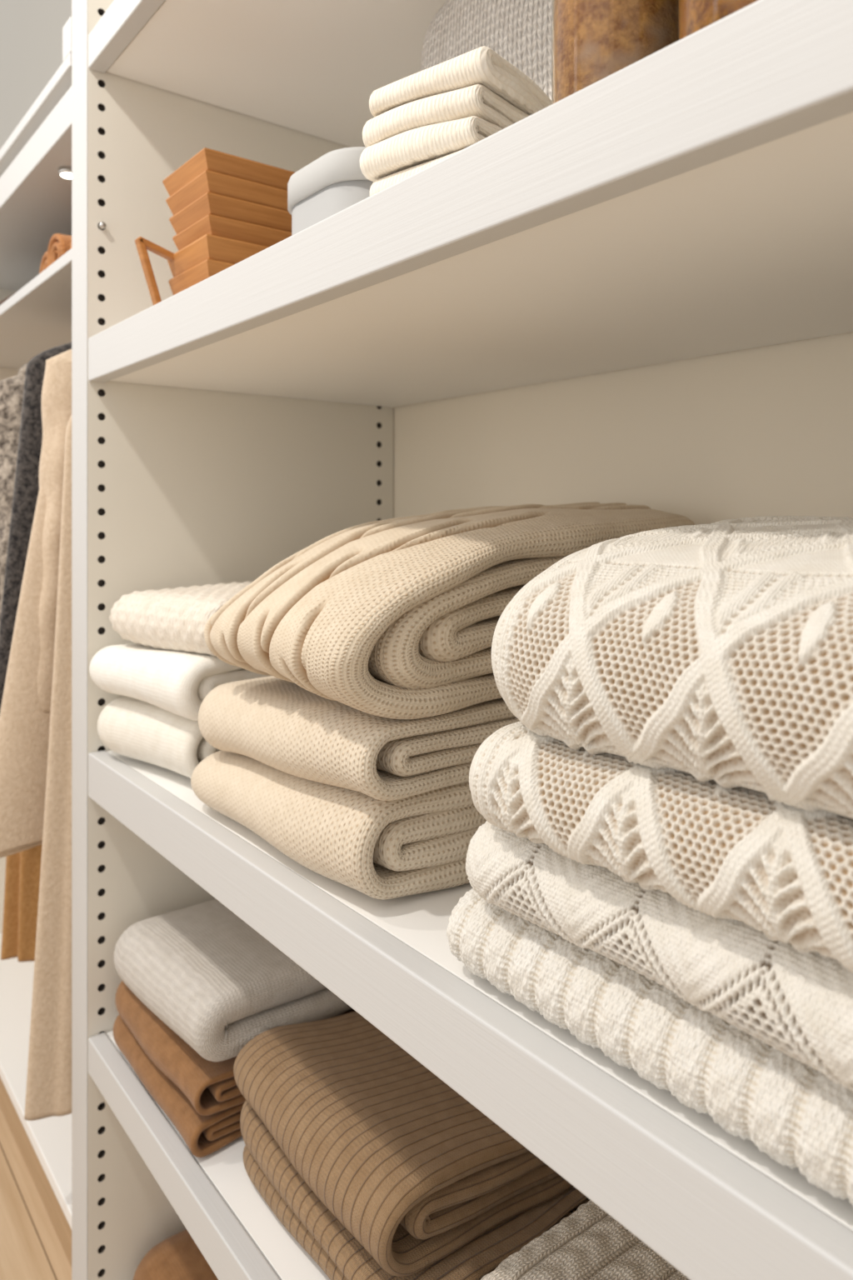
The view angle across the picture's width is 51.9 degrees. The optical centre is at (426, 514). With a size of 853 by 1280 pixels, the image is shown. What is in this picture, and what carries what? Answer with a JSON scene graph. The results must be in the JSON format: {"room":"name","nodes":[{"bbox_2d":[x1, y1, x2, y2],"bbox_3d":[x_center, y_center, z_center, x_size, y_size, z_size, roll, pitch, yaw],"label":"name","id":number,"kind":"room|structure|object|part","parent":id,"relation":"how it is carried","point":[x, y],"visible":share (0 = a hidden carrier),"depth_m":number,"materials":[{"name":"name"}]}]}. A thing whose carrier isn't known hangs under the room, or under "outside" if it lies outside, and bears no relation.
{"room":"walk-in closet","nodes":[
{"label":"walk-in closet","id":0,"kind":"room"},
{"bbox_2d":[0,0,71,149],"bbox_3d":[-1.036,-0.965,2.861,0.060,4.240,8.600,0,0,-38],"label":"wall","id":1,"kind":"structure","parent":0,"point":[31,31],"depth_m":3.58,"materials":[{"name":"paint"}]},
{"bbox_2d":[0,1106,71,1279],"bbox_3d":[-2.223,1.135,1.927,2.960,0.040,8.600,0,0,-38],"label":"floor","id":2,"kind":"structure","parent":0,"point":[31,1247],"depth_m":1.37,"materials":[{"name":"brown wood"}]},
{"bbox_2d":[0,16,71,1266],"bbox_3d":[-0.618,0.212,1.788,0.519,1.805,1.062,0,0,-38],"label":"wardrobe","id":3,"kind":"object","parent":2,"relation":"on","point":[36,201],"visible":0.15,"depth_m":1.51,"materials":[{"name":"white paint"}]},
{"bbox_3d":[-0.941,0.240,2.191,0.500,1.750,0.030,0,0,-38],"label":"panel","id":4,"kind":"part","parent":3,"relation":"part of","materials":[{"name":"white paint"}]},
{"bbox_2d":[0,274,39,304],"bbox_3d":[-0.667,-0.410,1.779,0.331,0.076,0.377,0,0,-38],"label":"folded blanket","id":5,"kind":"object","parent":3,"relation":"on","point":[2,302],"visible":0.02,"depth_m":1.75,"materials":[{"name":"grey fabric"}]},
{"bbox_2d":[0,248,71,369],"bbox_3d":[-0.613,-0.362,1.773,0.500,0.018,1.032,0,0,-38],"label":"shelf","id":6,"kind":"object","parent":3,"relation":"attached to","point":[37,319],"depth_m":1.56,"materials":[{"name":"white paint"}]},
{"bbox_3d":[-0.624,-0.630,1.784,0.504,0.019,1.062,0,0,-38],"label":"cornice","id":7,"kind":"part","parent":3,"relation":"part of","materials":[{"name":"white paint"}]},
{"bbox_3d":[-0.608,1.016,1.777,0.488,0.022,1.032,0,0,-38],"label":"board","id":8,"kind":"part","parent":3,"relation":"part of","materials":[{"name":"paint"}]},
{"bbox_2d":[39,251,47,274],"bbox_3d":[-0.537,-0.411,1.577,0.289,0.077,0.077,0,0,-38],"label":"cloth","id":9,"kind":"object","parent":3,"relation":"on","point":[43,266],"visible":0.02,"depth_m":1.50,"materials":[{"name":"brown fabric"}]},
{"bbox_2d":[46,233,71,267],"bbox_3d":[-0.486,-0.414,1.503,0.298,0.084,0.081,0,0,-38],"label":"cloth","id":10,"kind":"object","parent":3,"relation":"on","point":[59,244],"visible":0.06,"depth_m":1.40,"materials":[{"name":"brown fabric"}]},
{"bbox_2d":[58,166,71,179],"bbox_3d":[-0.564,-0.538,1.381,0.032,0.010,0.032,0,0,-38],"label":"puck light","id":11,"kind":"object","parent":3,"relation":"attached to","point":[65,172],"visible":0.73,"depth_m":1.37,"materials":[{"name":"white plastic"}]},
{"bbox_3d":[-0.398,-0.322,1.500,0.202,0.055,0.014,0,0,-38],"label":"hanger","id":12,"kind":"object","parent":3,"relation":"hanging from","visible":0},
{"bbox_2d":[0,342,71,710],"bbox_3d":[-0.444,0.021,1.462,0.524,0.648,0.059,0,0,-38],"label":"jacket","id":13,"kind":"object","parent":12,"relation":"hanging from","point":[26,491],"visible":0.12,"depth_m":1.32,"materials":[{"name":"black fabric"}]},
{"bbox_3d":[-0.543,-0.322,1.684,0.202,0.055,0.014,0,0,-38],"label":"hanger","id":14,"kind":"object","parent":3,"relation":"hanging from","visible":0},
{"bbox_2d":[0,844,42,962],"bbox_3d":[-0.560,0.255,1.667,0.459,1.080,0.076,0,0,-38],"label":"garment","id":15,"kind":"object","parent":14,"relation":"hanging from","point":[22,872],"visible":0.02,"depth_m":1.53,"materials":[{"name":"orange fabric"}]},
{"bbox_3d":[-0.465,-0.322,1.585,0.202,0.055,0.014,0,0,-38],"label":"hanger","id":16,"kind":"object","parent":3,"relation":"hanging from","visible":0},
{"bbox_2d":[0,362,28,619],"bbox_3d":[-0.505,0.042,1.556,0.510,0.685,0.083,0,0,-38],"label":"coat","id":17,"kind":"object","parent":16,"relation":"hanging from","point":[12,389],"visible":0.09,"depth_m":1.41,"materials":[{"name":"grey fabric"}]},
{"bbox_2d":[71,0,852,1279],"bbox_3d":[0.130,0.065,0.839,0.516,2.100,1.352,0,0,-38],"label":"shelving unit","id":18,"kind":"object","parent":2,"relation":"on","point":[637,288],"visible":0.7,"depth_m":0.94,"materials":[{"name":"white paint"}]},
{"bbox_3d":[-0.063,-0.613,0.687,0.022,0.045,1.219,0,0,-38],"label":"rail","id":19,"kind":"part","parent":18,"relation":"part of","materials":[{"name":"white paint"}]},
{"bbox_2d":[97,696,221,778],"bbox_3d":[-0.225,0.272,1.167,0.362,0.085,0.242,0,0,-38],"label":"sweater","id":20,"kind":"object","parent":18,"relation":"on","point":[131,727],"visible":0.21,"depth_m":1.05,"materials":[{"name":"white fabric"}]},
{"bbox_2d":[89,643,269,720],"bbox_3d":[-0.226,0.198,1.161,0.371,0.074,0.261,0,0,-38],"label":"sweater","id":21,"kind":"object","parent":20,"relation":"on","point":[177,682],"visible":0.34,"depth_m":1.01,"materials":[{"name":"white fabric"}]},
{"bbox_2d":[109,580,252,656],"bbox_3d":[-0.205,0.128,1.153,0.359,0.079,0.258,0,0,-38],"label":"sweater","id":22,"kind":"object","parent":21,"relation":"on","point":[176,619],"visible":0.27,"depth_m":1.04,"materials":[{"name":"white fabric"}]},
{"bbox_2d":[133,1229,218,1279],"bbox_3d":[-0.200,1.022,1.235,0.401,0.093,0.160,0,0,-38],"label":"scarf","id":23,"kind":"object","parent":18,"relation":"on","point":[177,1257],"visible":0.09,"depth_m":1.15,"materials":[{"name":"fabric"}]},
{"bbox_2d":[112,1015,244,1157],"bbox_3d":[-0.207,0.671,1.146,0.334,0.039,0.288,0,0,-38],"label":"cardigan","id":24,"kind":"object","parent":18,"relation":"on","point":[203,1135],"visible":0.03,"depth_m":0.97,"materials":[{"name":"fabric"}]},
{"bbox_2d":[115,980,354,1115],"bbox_3d":[-0.204,0.629,1.143,0.335,0.048,0.290,0,0,-38],"label":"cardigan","id":25,"kind":"object","parent":24,"relation":"on","point":[211,1087],"visible":0.09,"depth_m":0.99,"materials":[{"name":"fabric"}]},
{"bbox_2d":[114,899,351,1061],"bbox_3d":[-0.197,0.566,1.143,0.350,0.095,0.304,0,0,-38],"label":"sweater","id":26,"kind":"object","parent":25,"relation":"on","point":[215,981],"visible":0.64,"depth_m":1.01,"materials":[{"name":"grey fabric"}]},
{"bbox_3d":[-0.063,0.715,0.687,0.022,0.047,1.219,0,0,-38],"label":"rail","id":27,"kind":"part","parent":18,"relation":"part of","materials":[{"name":"white paint"}]},
{"bbox_2d":[135,234,269,304],"bbox_3d":[-0.246,-0.282,1.060,0.182,0.095,0.116,0,0,-38],"label":"wooden crate","id":28,"kind":"object","parent":18,"relation":"on","point":[209,255],"visible":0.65,"depth_m":1.02,"materials":[{"name":"brown wood"}]},
{"bbox_3d":[-0.323,-0.282,1.055,0.055,0.095,0.012,0,0,-38],"label":"handle","id":29,"kind":"part","parent":28,"relation":"part of","materials":[{"name":"brown wood"}]},
{"bbox_2d":[162,147,294,250],"bbox_3d":[-0.228,-0.364,1.069,0.146,0.092,0.123,0,0,-38],"label":"wooden crate","id":30,"kind":"object","parent":28,"relation":"on","point":[214,192],"visible":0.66,"depth_m":1.02,"materials":[{"name":"brown wood"}]},
{"bbox_3d":[0.133,0.714,0.841,0.474,0.042,1.216,0,0,-38],"label":"shelf","id":31,"kind":"part","parent":18,"relation":"part of","materials":[{"name":"paint"}]},
{"bbox_3d":[-0.273,0.065,1.340,0.500,2.100,0.066,0,0,-38],"label":"panel","id":32,"kind":"part","parent":18,"relation":"part of","materials":[{"name":"white paint"}]},
{"bbox_3d":[0.133,-0.614,0.841,0.474,0.040,1.216,0,0,-38],"label":"shelf","id":33,"kind":"part","parent":18,"relation":"part of","materials":[{"name":"paint"}]},
{"bbox_2d":[242,1145,347,1279],"bbox_3d":[0.021,0.673,0.915,0.345,0.034,0.307,0,0,-38],"label":"sweater","id":34,"kind":"object","parent":18,"relation":"on","point":[277,1205],"visible":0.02,"depth_m":0.83,"materials":[{"name":"brown fabric"}]},
{"bbox_2d":[240,1100,590,1279],"bbox_3d":[0.019,0.640,0.916,0.351,0.044,0.308,0,0,-38],"label":"sweater","id":35,"kind":"object","parent":34,"relation":"on","point":[482,1255],"visible":0.08,"depth_m":0.79,"materials":[{"name":"brown fabric"}]},
{"bbox_2d":[233,1010,574,1276],"bbox_3d":[0.012,0.603,0.927,0.362,0.094,0.294,0,0,-38],"label":"sweater","id":36,"kind":"object","parent":35,"relation":"on","point":[414,1171],"visible":0.53,"depth_m":0.80,"materials":[{"name":"brown fabric"}]},
{"bbox_2d":[287,146,373,235],"bbox_3d":[-0.069,-0.293,0.908,0.123,0.117,0.153,0,0,-38],"label":"storage box","id":37,"kind":"object","parent":18,"relation":"on","point":[334,182],"visible":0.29,"depth_m":0.85,"materials":[{"name":"grey fabric"}]},
{"bbox_2d":[190,750,486,899],"bbox_3d":[-0.012,0.269,0.926,0.383,0.091,0.361,0,0,-38],"label":"sweater","id":38,"kind":"object","parent":18,"relation":"on","point":[418,843],"visible":0.44,"depth_m":0.73,"materials":[{"name":"beige fabric"}]},
{"bbox_2d":[198,675,519,800],"bbox_3d":[-0.004,0.205,0.911,0.385,0.086,0.348,0,0,-38],"label":"sweater","id":39,"kind":"object","parent":38,"relation":"on","point":[280,724],"visible":0.49,"depth_m":0.73,"materials":[{"name":"beige fabric"}]},
{"bbox_2d":[204,501,695,719],"bbox_3d":[0.039,0.076,0.902,0.489,0.182,0.292,0,0,-38],"label":"sweater","id":40,"kind":"object","parent":39,"relation":"on","point":[397,617],"visible":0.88,"depth_m":0.74,"materials":[{"name":"beige fabric"}]},
{"bbox_3d":[-0.063,-0.206,0.687,0.022,0.058,1.219,0,0,-38],"label":"rail","id":41,"kind":"part","parent":18,"relation":"part of","materials":[{"name":"white paint"}]},
{"bbox_3d":[-0.063,0.344,0.687,0.022,0.058,1.219,0,0,-38],"label":"rail","id":42,"kind":"part","parent":18,"relation":"part of","materials":[{"name":"white paint"}]},
{"bbox_3d":[0.133,0.343,0.841,0.474,0.054,1.216,0,0,-38],"label":"shelf","id":43,"kind":"part","parent":18,"relation":"part of","materials":[{"name":"paint"}]},
{"bbox_3d":[0.133,-0.206,0.841,0.474,0.053,1.216,0,0,-38],"label":"shelf","id":44,"kind":"part","parent":18,"relation":"part of","materials":[{"name":"paint"}]},
{"bbox_2d":[420,0,552,100],"bbox_3d":[0.100,-0.405,0.895,0.109,0.339,0.293,0,0,-38],"label":"cushion","id":45,"kind":"object","parent":18,"relation":"on","point":[520,32],"visible":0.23,"depth_m":0.85,"materials":[{"name":"grey fabric"}]},
{"bbox_2d":[480,1200,689,1279],"bbox_3d":[0.251,0.628,0.635,0.357,0.123,0.360,0,0,-38],"label":"sweater","id":46,"kind":"object","parent":18,"relation":"on","point":[589,1243],"visible":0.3,"depth_m":0.68,"materials":[{"name":"grey fabric"}]},
{"bbox_2d":[552,0,678,104],"bbox_3d":[0.121,-0.332,0.542,0.086,0.196,0.086,0,0,-38],"label":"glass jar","id":47,"kind":"object","parent":18,"relation":"on","point":[593,40],"visible":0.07,"depth_m":0.51,"materials":[{"name":"brown glass"}]},
{"bbox_3d":[0.328,0.065,0.994,0.013,2.100,1.352,0,0,-38],"label":"panel","id":48,"kind":"part","parent":18,"relation":"part of","materials":[{"name":"paint"}]},
{"bbox_2d":[446,888,852,1204],"bbox_3d":[0.278,0.284,0.556,0.369,0.060,0.436,0,0,-38],"label":"sweater","id":49,"kind":"object","parent":18,"relation":"on","point":[796,1115],"visible":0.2,"depth_m":0.46,"materials":[{"name":"beige fabric"}]},
{"bbox_2d":[465,820,852,1091],"bbox_3d":[0.287,0.228,0.549,0.382,0.062,0.414,0,0,-38],"label":"sweater","id":50,"kind":"object","parent":49,"relation":"on","point":[798,1004],"visible":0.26,"depth_m":0.45,"materials":[{"name":"beige fabric"}]},
{"bbox_2d":[469,721,852,971],"bbox_3d":[0.293,0.169,0.544,0.404,0.072,0.400,0,0,-38],"label":"sweater","id":51,"kind":"object","parent":50,"relation":"on","point":[781,870],"visible":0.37,"depth_m":0.44,"materials":[{"name":"beige fabric"}]},
{"bbox_2d":[491,515,852,819],"bbox_3d":[0.300,0.071,0.542,0.418,0.140,0.390,0,0,-38],"label":"sweater","id":52,"kind":"object","parent":51,"relation":"on","point":[722,652],"visible":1,"depth_m":0.45,"materials":[{"name":"beige fabric"}]},
{"bbox_2d":[678,0,758,40],"bbox_3d":[0.182,-0.332,0.454,0.100,0.196,0.100,0,0,-38],"label":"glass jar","id":53,"kind":"object","parent":18,"relation":"on","point":[694,16],"visible":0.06,"depth_m":0.43,"materials":[{"name":"brown glass"}]},
{"bbox_3d":[0.030,-0.250,0.753,0.146,0.030,0.142,0,0,-38],"label":"folded towel","id":54,"kind":"object","parent":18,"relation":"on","visible":0},
{"bbox_2d":[370,150,460,195],"bbox_3d":[0.033,-0.274,0.749,0.126,0.031,0.123,0,0,40],"label":"folded towel","id":55,"kind":"object","parent":54,"relation":"on","point":[384,182],"visible":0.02,"depth_m":0.72,"materials":[{"name":"white fabric"}]},
{"bbox_2d":[360,115,504,181],"bbox_3d":[0.027,-0.300,0.751,0.125,0.031,0.128,0,0,37],"label":"folded towel","id":56,"kind":"object","parent":55,"relation":"on","point":[415,147],"visible":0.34,"depth_m":0.70,"materials":[{"name":"white fabric"}]},
{"bbox_2d":[362,84,529,147],"bbox_3d":[0.026,-0.326,0.757,0.126,0.031,0.128,0,0,39],"label":"folded towel","id":57,"kind":"object","parent":56,"relation":"on","point":[477,100],"visible":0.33,"depth_m":0.70,"materials":[{"name":"white fabric"}]},
{"bbox_2d":[369,45,552,116],"bbox_3d":[0.032,-0.351,0.751,0.127,0.032,0.122,0,0,36],"label":"folded towel","id":58,"kind":"object","parent":57,"relation":"on","point":[483,66],"visible":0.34,"depth_m":0.70,"materials":[{"name":"white fabric"}]},
{"bbox_3d":[-0.313,-0.322,1.392,0.202,0.055,0.014,0,0,-38],"label":"hanger","id":59,"kind":"object","parent":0,"visible":0},
{"bbox_2d":[24,415,71,1120],"bbox_3d":[-0.352,0.285,1.359,0.506,1.110,0.048,0,0,-38],"label":"coat","id":60,"kind":"object","parent":59,"relation":"hanging from","point":[48,1088],"visible":0.14,"depth_m":1.23,"materials":[{"name":"beige fabric"}]},
{"bbox_3d":[-0.350,-0.322,1.438,0.202,0.055,0.014,0,0,-38],"label":"hanger","id":61,"kind":"object","parent":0,"visible":0},
{"bbox_2d":[0,349,71,857],"bbox_3d":[-0.399,0.097,1.400,0.582,0.785,0.060,0,0,-38],"label":"coat","id":62,"kind":"object","parent":61,"relation":"hanging from","point":[25,712],"visible":0.21,"depth_m":1.25,"materials":[{"name":"beige fabric"}]}
]}

